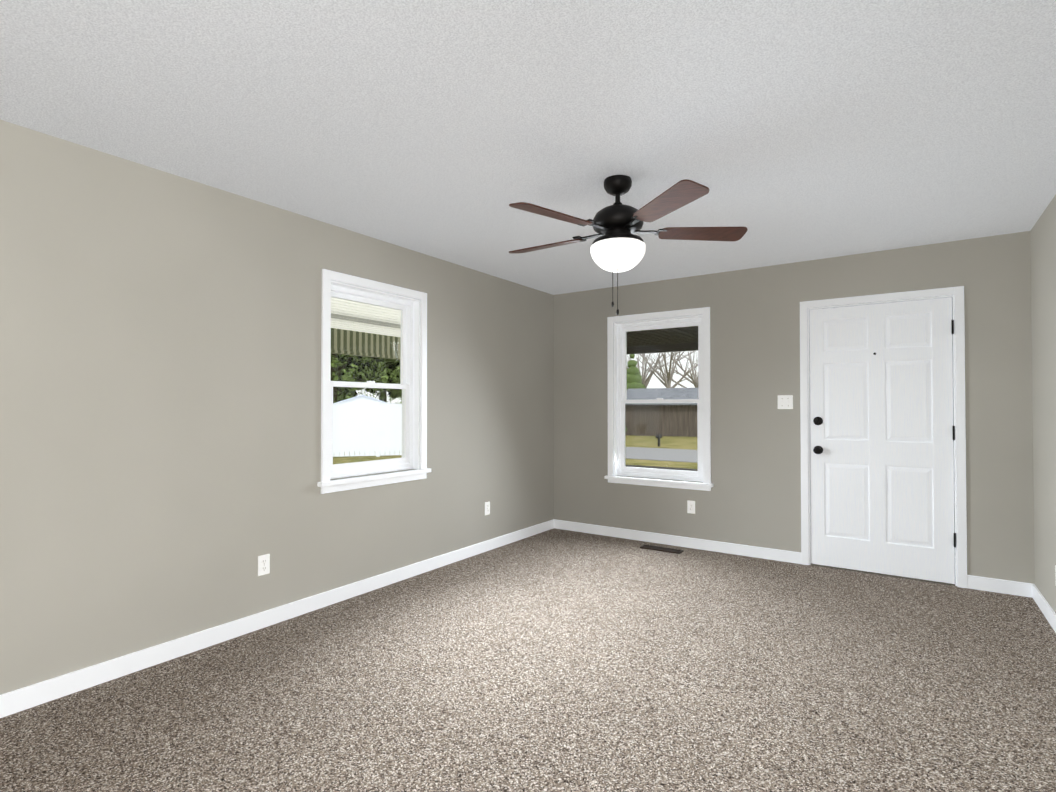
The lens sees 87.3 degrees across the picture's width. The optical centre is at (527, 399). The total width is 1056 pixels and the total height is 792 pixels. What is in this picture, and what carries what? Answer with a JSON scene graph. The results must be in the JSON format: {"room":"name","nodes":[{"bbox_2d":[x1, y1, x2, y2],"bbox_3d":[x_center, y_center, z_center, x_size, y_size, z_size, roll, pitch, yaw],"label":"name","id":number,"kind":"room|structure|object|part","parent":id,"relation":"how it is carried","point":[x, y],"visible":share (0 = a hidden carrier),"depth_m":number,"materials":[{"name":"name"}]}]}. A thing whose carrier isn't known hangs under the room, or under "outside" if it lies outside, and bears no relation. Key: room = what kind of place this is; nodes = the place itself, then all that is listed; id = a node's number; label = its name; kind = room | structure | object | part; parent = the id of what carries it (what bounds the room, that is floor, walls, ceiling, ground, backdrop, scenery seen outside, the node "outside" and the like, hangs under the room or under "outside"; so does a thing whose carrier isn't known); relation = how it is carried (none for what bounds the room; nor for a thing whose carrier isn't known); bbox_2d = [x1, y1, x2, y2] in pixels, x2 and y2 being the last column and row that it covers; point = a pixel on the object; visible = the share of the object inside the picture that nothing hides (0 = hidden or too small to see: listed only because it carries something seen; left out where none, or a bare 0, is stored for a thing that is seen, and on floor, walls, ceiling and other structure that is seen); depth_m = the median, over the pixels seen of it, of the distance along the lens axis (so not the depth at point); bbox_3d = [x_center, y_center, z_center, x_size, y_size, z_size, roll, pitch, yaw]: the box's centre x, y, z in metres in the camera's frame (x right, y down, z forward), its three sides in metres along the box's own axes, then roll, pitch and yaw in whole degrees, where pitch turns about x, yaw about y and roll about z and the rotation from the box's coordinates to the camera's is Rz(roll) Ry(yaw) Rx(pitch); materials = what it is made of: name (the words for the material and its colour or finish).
{"room":"empty living room","nodes":[
{"label":"empty living room","id":0,"kind":"room"},
{"bbox_2d":[0,120,553,694],"bbox_3d":[-2.062,0.126,2.536,0.160,2.540,8.335,-1,-1,34],"label":"wall","id":1,"kind":"structure","parent":0,"point":[160,404],"depth_m":2.88,"materials":[{"name":"paint"}]},
{"bbox_2d":[258,554,269,575],"bbox_3d":[-1.515,0.948,3.175,0.008,0.114,0.070,-1,-1,34],"label":"electrical outlet","id":2,"kind":"object","parent":1,"relation":"attached to","point":[263,564],"visible":1,"depth_m":3.17,"materials":[{"name":"white plastic"}]},
{"bbox_2d":[0,519,555,717],"bbox_3d":[-1.989,1.249,2.471,0.017,0.092,8.015,-1,-1,34],"label":"baseboard","id":3,"kind":"structure","parent":1,"relation":"attached to","point":[26,697],"depth_m":2.96,"materials":[{"name":"white wood"}]},
{"bbox_2d":[317,269,430,493],"bbox_3d":[-1.096,-0.113,3.910,0.205,1.422,0.963,-1,-1,34],"label":"window","id":4,"kind":"structure","parent":1,"relation":"in","point":[366,379],"depth_m":3.98,"materials":[{"name":"clear glass"}]},
{"bbox_3d":[-1.135,-0.121,3.937,0.092,1.262,0.777,-1,-1,34],"label":"left window sash","id":5,"kind":"part","parent":4,"relation":"part of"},
{"bbox_2d":[485,501,489,514],"bbox_3d":[-0.357,0.955,4.867,0.008,0.114,0.070,-1,-1,34],"label":"electrical outlet","id":6,"kind":"object","parent":1,"relation":"attached to","point":[487,508],"visible":1,"depth_m":4.86,"materials":[{"name":"white plastic"}]},
{"bbox_2d":[0,528,1055,791],"bbox_3d":[-0.452,1.331,1.417,4.064,0.100,8.335,-1,-1,34],"label":"floor","id":7,"kind":"structure","parent":0,"point":[558,660],"depth_m":2.44,"materials":[{"name":"carpet"}]},
{"bbox_2d":[640,544,682,553],"bbox_3d":[1.179,1.322,4.897,0.360,0.012,0.105,-1,-1,34],"label":"floor air vent","id":8,"kind":"object","parent":7,"relation":"on","point":[663,549],"visible":1,"depth_m":4.89,"materials":[{"name":"brown metal"}]},
{"bbox_2d":[0,0,1055,294],"bbox_3d":[-0.452,-1.218,1.451,4.064,0.120,8.335,-1,-1,34],"label":"ceiling","id":9,"kind":"structure","parent":0,"point":[782,130],"depth_m":2.21,"materials":[{"name":"white paint"}]},
{"bbox_2d":[509,175,747,314],"bbox_3d":[0.424,-0.784,2.895,1.233,0.708,1.290,-1,-1,34],"label":"ceiling fan","id":10,"kind":"object","parent":9,"relation":"hanging from","point":[618,245],"visible":1,"depth_m":2.77,"materials":[{"name":"black metal"}]},
{"bbox_3d":[0.466,-0.733,2.868,0.280,0.137,0.280,-1,-1,34],"label":"globe","id":11,"kind":"part","parent":10,"relation":"part of","materials":[{"name":"white glass"}]},
{"bbox_2d":[554,231,1034,585],"bbox_3d":[1.858,0.156,4.805,3.744,2.540,0.160,-1,-1,34],"label":"wall","id":12,"kind":"structure","parent":0,"point":[752,497],"depth_m":4.59,"materials":[{"name":"paint"}]},
{"bbox_2d":[604,307,713,490],"bbox_3d":[1.232,-0.004,5.208,1.039,1.621,0.205,-1,-1,34],"label":"window","id":13,"kind":"structure","parent":12,"relation":"in","point":[662,394],"depth_m":5.21,"materials":[{"name":"clear glass"}]},
{"bbox_3d":[1.259,-0.007,5.247,0.853,1.472,0.092,-1,-1,34],"label":"window sash","id":14,"kind":"part","parent":13,"relation":"part of","materials":[{"name":"white wood"}]},
{"bbox_2d":[627,326,697,354],"bbox_3d":[2.443,-0.762,5.671,5.744,0.240,1.890,-1,-1,34],"label":"porch roof","id":15,"kind":"structure","parent":12,"relation":"attached to","point":[666,337],"depth_m":6.74,"materials":[{"name":"grey"}]},
{"bbox_2d":[556,520,800,563],"bbox_3d":[1.245,1.284,5.105,2.316,0.092,0.014,-1,-1,34],"label":"baseboard","id":16,"kind":"structure","parent":12,"relation":"attached to","point":[702,544],"depth_m":4.97,"materials":[{"name":"white wood"}]},
{"bbox_2d":[687,500,694,513],"bbox_3d":[1.464,0.962,4.962,0.070,0.114,0.008,-1,-1,34],"label":"electrical outlet","id":17,"kind":"object","parent":12,"relation":"attached to","point":[690,506],"visible":1,"depth_m":4.96,"materials":[{"name":"white plastic"}]},
{"bbox_2d":[778,395,792,408],"bbox_3d":[2.105,0.020,4.531,0.116,0.114,0.016,-1,-1,34],"label":"light switch","id":18,"kind":"object","parent":12,"relation":"attached to","point":[785,401],"visible":1,"depth_m":4.53,"materials":[{"name":"white plastic"}]},
{"bbox_2d":[809,297,955,583],"bbox_3d":[2.633,0.289,4.164,0.920,2.033,0.117,-1,-1,34],"label":"door leaf","id":19,"kind":"structure","parent":12,"relation":"in","point":[882,479],"depth_m":4.16,"materials":[{"name":"white wood"}]},
{"bbox_3d":[2.636,0.240,4.148,0.896,1.605,0.093,-1,-1,34],"label":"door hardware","id":20,"kind":"part","parent":19,"relation":"part of","materials":[{"name":"white wood"}]},
{"bbox_2d":[800,286,966,587],"bbox_3d":[2.675,0.263,4.233,1.046,2.112,0.178,-1,-1,34],"label":"door frame","id":21,"kind":"structure","parent":12,"relation":"attached to","point":[956,294],"depth_m":3.96,"materials":[{"name":"white wood"}]},
{"bbox_2d":[967,575,1027,596],"bbox_3d":[3.198,1.267,3.767,0.328,0.092,0.014,-1,-1,34],"label":"baseboard","id":22,"kind":"structure","parent":12,"relation":"attached to","point":[973,582],"depth_m":3.76,"materials":[{"name":"white wood"}]},
{"bbox_2d":[1030,195,1055,612],"bbox_3d":[1.158,0.097,0.330,0.160,2.540,8.335,-1,-1,34],"label":"wall","id":23,"kind":"structure","parent":0,"point":[1043,272],"depth_m":3.35,"materials":[{"name":"paint"}]},
{"bbox_2d":[1028,583,1055,632],"bbox_3d":[1.085,1.221,0.366,0.017,0.092,8.015,-1,-1,34],"label":"baseboard","id":24,"kind":"structure","parent":23,"relation":"attached to","point":[1033,592],"depth_m":3.38,"materials":[{"name":"white wood"}]},
{"label":"outside","id":25,"kind":"structure","parent":0,"visible":0},
{"bbox_2d":[333,435,697,468],"bbox_3d":[25.689,2.333,42.885,180.000,0.200,180.000,-1,-1,34],"label":"ground","id":26,"kind":"structure","parent":25,"point":[691,444],"depth_m":22.77,"materials":[{"name":"green plant"}]},
{"bbox_2d":[333,395,389,447],"bbox_3d":[-6.686,0.895,22.368,3.840,2.130,3.240,0,-1,-16],"label":"shed","id":27,"kind":"object","parent":26,"relation":"on","point":[365,399],"depth_m":20.89,"materials":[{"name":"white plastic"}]},
{"bbox_2d":[331,353,401,403],"bbox_3d":[-10.270,-3.379,31.285,24.889,11.014,18.077,-1,-1,34],"label":"oak trees","id":28,"kind":"object","parent":26,"relation":"on","point":[370,368],"depth_m":29.37,"materials":[{"name":"green plant"}]},
{"bbox_2d":[333,401,401,456],"bbox_3d":[-8.329,0.967,17.628,12.460,1.860,0.142,0,-1,-16],"label":"fence","id":29,"kind":"object","parent":26,"relation":"on","point":[395,421],"depth_m":18.39,"materials":[{"name":"white plastic"}]},
{"bbox_2d":[625,354,645,431],"bbox_3d":[7.263,-1.070,42.301,10.177,6.788,22.452,-1,-1,34],"label":"evergreen trees","id":30,"kind":"object","parent":26,"relation":"on","point":[632,376],"depth_m":51.45,"materials":[{"name":"green plant"}]},
{"bbox_2d":[656,434,661,445],"bbox_3d":[5.551,1.724,23.452,0.160,0.500,0.360,-1,-1,34],"label":"mailbox","id":31,"kind":"object","parent":26,"relation":"on","point":[659,436],"depth_m":23.40,"materials":[{"name":"black metal"}]},
{"bbox_2d":[625,388,697,436],"bbox_3d":[14.052,0.665,32.178,16.700,2.850,6.700,0,-1,24],"label":"barn","id":32,"kind":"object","parent":26,"relation":"on","point":[654,416],"depth_m":32.02,"materials":[{"name":"brown wood"}]},
{"bbox_2d":[625,464,697,470],"bbox_3d":[2.444,1.825,13.377,11.000,0.030,4.290,-1,-1,34],"label":"mulch bed","id":33,"kind":"object","parent":26,"relation":"on","point":[657,467],"depth_m":14.96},
{"bbox_2d":[625,447,697,462],"bbox_3d":[13.503,1.833,13.595,35.000,0.020,4.726,-1,-1,34],"label":"street","id":34,"kind":"structure","parent":26,"relation":"on","point":[651,453],"depth_m":19.18,"materials":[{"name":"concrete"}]},
{"bbox_2d":[627,351,697,387],"bbox_3d":[22.031,-4.385,59.958,31.098,13.788,26.215,-1,-1,34],"label":"trees","id":35,"kind":"object","parent":26,"relation":"on","point":[668,380],"depth_m":60.42,"materials":[{"name":"grey plant"}]},
{"bbox_3d":[-3.115,0.393,6.093,0.100,2.700,10.600,-1,-1,34],"label":"posts","id":36,"kind":"object","parent":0,"visible":0},
{"bbox_2d":[331,297,400,336],"bbox_3d":[-1.993,-1.002,5.343,2.860,0.130,10.700,-1,-1,34],"label":"carport roof","id":37,"kind":"structure","parent":36,"relation":"on","point":[351,321],"depth_m":6.33,"materials":[{"name":"metal"}]},
{"bbox_2d":[331,328,399,359],"bbox_3d":[-3.197,-0.846,6.166,0.090,0.460,10.700,-1,-1,34],"label":"valance","id":38,"kind":"object","parent":37,"relation":"attached to","point":[370,341],"depth_m":7.53,"materials":[{"name":"green fabric"}]}
]}

